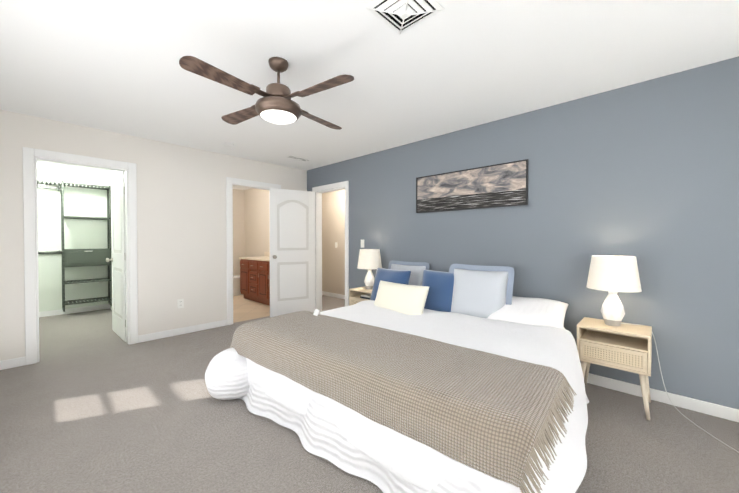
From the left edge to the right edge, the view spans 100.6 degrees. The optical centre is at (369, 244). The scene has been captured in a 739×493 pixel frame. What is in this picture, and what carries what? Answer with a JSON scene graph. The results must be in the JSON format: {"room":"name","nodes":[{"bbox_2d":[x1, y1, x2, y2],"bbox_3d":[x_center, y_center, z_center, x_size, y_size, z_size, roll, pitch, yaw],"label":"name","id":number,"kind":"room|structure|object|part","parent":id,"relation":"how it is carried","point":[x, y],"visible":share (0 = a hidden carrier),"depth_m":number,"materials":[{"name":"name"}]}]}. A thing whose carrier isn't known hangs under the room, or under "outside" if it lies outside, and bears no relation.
{"room":"bedroom","nodes":[
{"label":"bedroom","id":0,"kind":"room"},
{"bbox_2d":[37,163,110,311],"bbox_3d":[-5.306,-0.064,4.847,0.120,2.440,1.850,1,1,43],"label":"wall","id":1,"kind":"structure","parent":0,"point":[85,233],"depth_m":5.11,"materials":[{"name":"white paint"}]},
{"bbox_2d":[39,304,108,316],"bbox_3d":[-5.253,1.114,4.818,0.018,0.085,1.800,1,1,43],"label":"baseboard","id":2,"kind":"structure","parent":1,"relation":"attached to","point":[72,310],"depth_m":5.13,"materials":[{"name":"white wood"}]},
{"bbox_2d":[37,179,111,311],"bbox_3d":[-5.120,0.033,4.668,0.390,2.050,1.830,1,1,43],"label":"closet shelving","id":3,"kind":"object","parent":1,"relation":"attached to","point":[82,257],"visible":0.77,"depth_m":5.01,"materials":[{"name":"grey metal"}]},
{"bbox_2d":[39,309,126,359],"bbox_3d":[-4.445,1.197,3.957,2.775,0.060,2.110,1,1,43],"label":"floor","id":4,"kind":"structure","parent":0,"point":[68,334],"depth_m":4.01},
{"bbox_2d":[109,170,120,275],"bbox_3d":[-3.736,-0.062,4.682,2.635,2.440,0.060,1,1,43],"label":"wall","id":5,"kind":"structure","parent":0,"point":[112,174],"depth_m":5.23,"materials":[{"name":"white paint"}]},
{"bbox_2d":[106,172,125,341],"bbox_3d":[-3.190,0.147,3.895,0.756,2.030,0.173,1,1,43],"label":"closet door","id":6,"kind":"structure","parent":5,"relation":"in","point":[117,259],"depth_m":3.85,"materials":[{"name":"white wood"}]},
{"bbox_2d":[0,110,306,360],"bbox_3d":[-2.530,-0.052,3.910,0.060,2.440,4.124,1,1,43],"label":"wall","id":7,"kind":"structure","parent":0,"point":[181,227],"depth_m":3.79,"materials":[{"name":"white paint"}]},
{"bbox_2d":[22,147,137,364],"bbox_3d":[-3.093,0.115,3.345,0.137,2.120,0.889,1,1,43],"label":"trim","id":8,"kind":"structure","parent":7,"relation":"attached to","point":[31,278],"depth_m":3.06,"materials":[{"name":"white wood"}]},
{"bbox_2d":[0,319,226,369],"bbox_3d":[-2.462,1.125,3.943,0.014,0.085,4.004,1,1,43],"label":"baseboard","id":9,"kind":"structure","parent":7,"relation":"attached to","point":[12,363],"depth_m":3.82,"materials":[{"name":"white wood"}]},
{"bbox_2d":[177,299,183,307],"bbox_3d":[-2.439,0.767,3.968,0.008,0.116,0.072,1,1,43],"label":"electrical outlet","id":10,"kind":"object","parent":7,"relation":"attached to","point":[180,303],"visible":1,"depth_m":3.96,"materials":[{"name":"white plastic"}]},
{"bbox_2d":[226,177,280,324],"bbox_3d":[-1.784,0.098,4.739,0.137,2.120,0.870,1,1,43],"label":"door frame","id":11,"kind":"structure","parent":7,"relation":"attached to","point":[230,182],"depth_m":4.42,"materials":[{"name":"white wood"}]},
{"bbox_2d":[233,189,244,274],"bbox_3d":[-3.938,-0.086,6.669,0.120,2.440,2.440,1,1,43],"label":"wall","id":12,"kind":"structure","parent":0,"point":[238,228],"depth_m":7.40,"materials":[{"name":"beige paint"}]},
{"bbox_2d":[233,295,269,322],"bbox_3d":[-2.917,1.175,5.767,3.025,0.060,2.620,1,1,43],"label":"floor","id":13,"kind":"structure","parent":0,"point":[244,309],"depth_m":5.41,"materials":[{"name":"beige tile"}]},
{"bbox_2d":[233,275,242,295],"bbox_3d":[-2.926,0.736,6.867,0.420,0.790,0.757,1,1,43],"label":"toilet","id":14,"kind":"object","parent":13,"relation":"on","point":[236,285],"visible":0.21,"depth_m":6.71,"materials":[{"name":"white ceramic"}]},
{"bbox_2d":[240,260,269,305],"bbox_3d":[-1.963,0.723,6.080,1.520,0.835,0.600,1,1,43],"label":"bathroom vanity","id":15,"kind":"object","parent":13,"relation":"on","point":[255,279],"depth_m":5.93,"materials":[{"name":"brown wood"}]},
{"bbox_2d":[239,256,269,259],"bbox_3d":[-1.959,0.291,6.081,1.542,0.030,0.586,1,1,43],"label":"countertop","id":16,"kind":"structure","parent":15,"relation":"on","point":[259,257],"depth_m":6.25,"materials":[{"name":"beige stone"}]},
{"bbox_2d":[244,188,268,256],"bbox_3d":[-2.054,-0.086,6.656,2.885,2.440,0.120,1,1,43],"label":"wall","id":17,"kind":"structure","parent":0,"point":[256,216],"depth_m":7.09,"materials":[{"name":"beige paint"}]},
{"bbox_2d":[322,295,344,305],"bbox_3d":[-1.689,1.159,7.076,3.025,0.060,0.970,1,1,43],"label":"floor","id":18,"kind":"structure","parent":0,"point":[326,300],"depth_m":6.21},
{"bbox_2d":[322,190,344,294],"bbox_3d":[-0.259,-0.081,6.191,3.540,2.440,0.120,1,1,43],"label":"wall","id":19,"kind":"structure","parent":0,"point":[333,232],"depth_m":6.59,"materials":[{"name":"beige paint"}]},
{"bbox_2d":[322,291,344,298],"bbox_3d":[-0.305,1.098,6.157,3.300,0.085,0.014,1,1,43],"label":"baseboard","id":20,"kind":"structure","parent":19,"relation":"attached to","point":[341,296],"depth_m":6.59,"materials":[{"name":"white wood"}]},
{"bbox_2d":[0,301,738,492],"bbox_3d":[-0.100,1.217,2.340,5.775,0.060,5.700,1,1,43],"label":"floor carpet","id":21,"kind":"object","parent":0,"point":[153,416],"visible":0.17,"depth_m":1.89,"materials":[{"name":"grey carpet"}]},
{"bbox_2d":[349,286,371,305],"bbox_3d":[-0.010,0.882,4.071,0.421,0.572,0.354,1,1,43],"label":"nightstand","id":22,"kind":"object","parent":21,"relation":"on","point":[358,294],"visible":0.23,"depth_m":4.04,"materials":[{"name":"brown wood"}]},
{"bbox_2d":[360,293,370,299],"bbox_3d":[0.015,0.679,4.016,0.170,0.040,0.220,1,1,43],"label":"books","id":23,"kind":"object","parent":22,"relation":"on","point":[366,296],"depth_m":3.95,"materials":[{"name":"grey paper"}]},
{"bbox_2d":[357,249,381,288],"bbox_3d":[0.003,0.332,4.078,0.330,0.525,0.330,1,1,43],"label":"lamp","id":24,"kind":"object","parent":22,"relation":"on","point":[369,259],"visible":0.98,"depth_m":3.97,"materials":[{"name":"white ceramic"}]},
{"bbox_2d":[205,260,588,492],"bbox_3d":[0.323,0.696,2.435,2.465,0.980,2.335,1,1,43],"label":"bed","id":25,"kind":"object","parent":21,"relation":"on","point":[416,377],"visible":1,"depth_m":1.71,"materials":[{"name":"white fabric"}]},
{"bbox_2d":[205,348,248,399],"bbox_3d":[-1.054,0.991,2.370,0.326,0.384,0.351,1,1,40],"label":"quilt","id":26,"kind":"object","parent":25,"relation":"on","point":[227,374],"depth_m":2.27,"materials":[{"name":"white fabric"}]},
{"bbox_2d":[370,268,410,300],"bbox_3d":[0.235,0.509,3.583,0.560,0.480,0.160,1,-17,46],"label":"pillow","id":27,"kind":"object","parent":25,"relation":"on","point":[388,275],"depth_m":3.55,"materials":[{"name":"blue fabric"}]},
{"bbox_2d":[230,311,563,486],"bbox_3d":[-0.078,0.777,2.007,2.221,0.301,0.723,1,1,40],"label":"throw","id":28,"kind":"object","parent":25,"relation":"on","point":[478,418],"depth_m":1.47,"materials":[{"name":"beige fabric"}]},
{"bbox_2d":[374,281,428,314],"bbox_3d":[0.297,0.567,3.095,0.680,0.380,0.149,1,-21,45],"label":"pillow","id":29,"kind":"object","parent":25,"relation":"on","point":[402,299],"depth_m":2.99,"materials":[{"name":"white fabric"}]},
{"bbox_2d":[238,381,588,492],"bbox_3d":[0.185,0.939,2.335,2.344,0.472,1.697,1,1,40],"label":"quilt","id":30,"kind":"object","parent":25,"relation":"on","point":[396,444],"depth_m":1.40,"materials":[{"name":"white fabric"}]},
{"bbox_2d":[421,270,453,311],"bbox_3d":[0.756,0.505,3.144,0.580,0.500,0.160,1,-17,40],"label":"pillow","id":31,"kind":"object","parent":25,"relation":"on","point":[440,297],"depth_m":3.10,"materials":[{"name":"blue fabric"}]},
{"bbox_2d":[487,296,567,327],"bbox_3d":[1.363,0.599,2.667,0.620,0.159,0.420,1,27,38],"label":"pillow","id":32,"kind":"object","parent":25,"relation":"on","point":[521,310],"depth_m":2.58,"materials":[{"name":"white fabric"}]},
{"bbox_2d":[577,317,651,419],"bbox_3d":[1.849,0.903,2.326,0.421,0.572,0.354,1,1,43],"label":"nightstand","id":33,"kind":"object","parent":21,"relation":"on","point":[627,347],"visible":0.92,"depth_m":2.24,"materials":[{"name":"brown wood"}]},
{"bbox_2d":[586,255,738,452],"bbox_3d":[2.174,0.643,1.926,1.367,1.095,0.540,1,1,43],"label":"lamp","id":34,"kind":"object","parent":33,"relation":"on","point":[613,275],"visible":0.88,"depth_m":2.26,"materials":[{"name":"white ceramic"}]},
{"bbox_3d":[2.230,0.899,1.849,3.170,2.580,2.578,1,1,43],"label":"cord","id":35,"kind":"part","parent":34,"relation":"part of","materials":[{"name":"white plastic"}]},
{"bbox_2d":[0,0,738,189],"bbox_3d":[-1.202,-1.305,3.344,8.800,0.080,5.700,1,1,43],"label":"ceiling","id":36,"kind":"structure","parent":0,"point":[116,67],"depth_m":2.10,"materials":[{"name":"white paint"}]},
{"bbox_2d":[179,56,353,129],"bbox_3d":[-0.626,-1.050,2.114,0.944,0.401,0.902,0,1,-11],"label":"fan","id":37,"kind":"object","parent":36,"relation":"hanging from","point":[275,104],"visible":1,"depth_m":2.00,"materials":[{"name":"brown wood"}]},
{"bbox_2d":[287,155,309,161],"bbox_3d":[-1.061,-1.276,4.584,0.110,0.010,0.360,1,1,43],"label":"ceiling vent","id":38,"kind":"object","parent":36,"relation":"in","point":[297,158],"visible":1,"depth_m":4.56,"materials":[{"name":"white metal"}]},
{"bbox_2d":[365,0,443,34],"bbox_3d":[0.186,-1.222,1.617,0.294,0.044,0.294,1,1,43],"label":"ceiling vent","id":39,"kind":"object","parent":36,"relation":"in","point":[399,17],"visible":1,"depth_m":1.61,"materials":[{"name":"white metal"}]},
{"bbox_2d":[307,56,738,408],"bbox_3d":[0.956,-0.047,3.507,5.695,2.440,0.060,1,1,43],"label":"wall","id":40,"kind":"structure","parent":0,"point":[645,174],"depth_m":2.50,"materials":[{"name":"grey paint"}]},
{"bbox_2d":[269,188,314,316],"bbox_3d":[-1.259,0.133,5.031,0.293,2.030,0.736,1,1,43],"label":"hall door","id":41,"kind":"structure","parent":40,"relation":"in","point":[292,245],"depth_m":4.98,"materials":[{"name":"white wood"}]},
{"bbox_2d":[312,181,348,310],"bbox_3d":[-0.606,0.094,5.004,0.902,2.120,0.137,1,1,43],"label":"door frame","id":42,"kind":"structure","parent":40,"relation":"attached to","point":[343,185],"depth_m":5.21,"materials":[{"name":"white wood"}]},
{"bbox_2d":[416,159,527,212],"bbox_3d":[1.044,-0.595,3.353,1.264,0.432,0.030,1,1,43],"label":"framed artwork","id":43,"kind":"object","parent":40,"relation":"attached to","point":[499,185],"visible":1,"depth_m":3.26,"materials":[{"name":"black paper"}]},
{"bbox_2d":[587,373,738,421],"bbox_3d":[0.913,1.130,3.510,5.501,0.085,0.014,1,1,43],"label":"baseboard","id":44,"kind":"structure","parent":40,"relation":"attached to","point":[717,410],"depth_m":2.26,"materials":[{"name":"white wood"}]}
]}

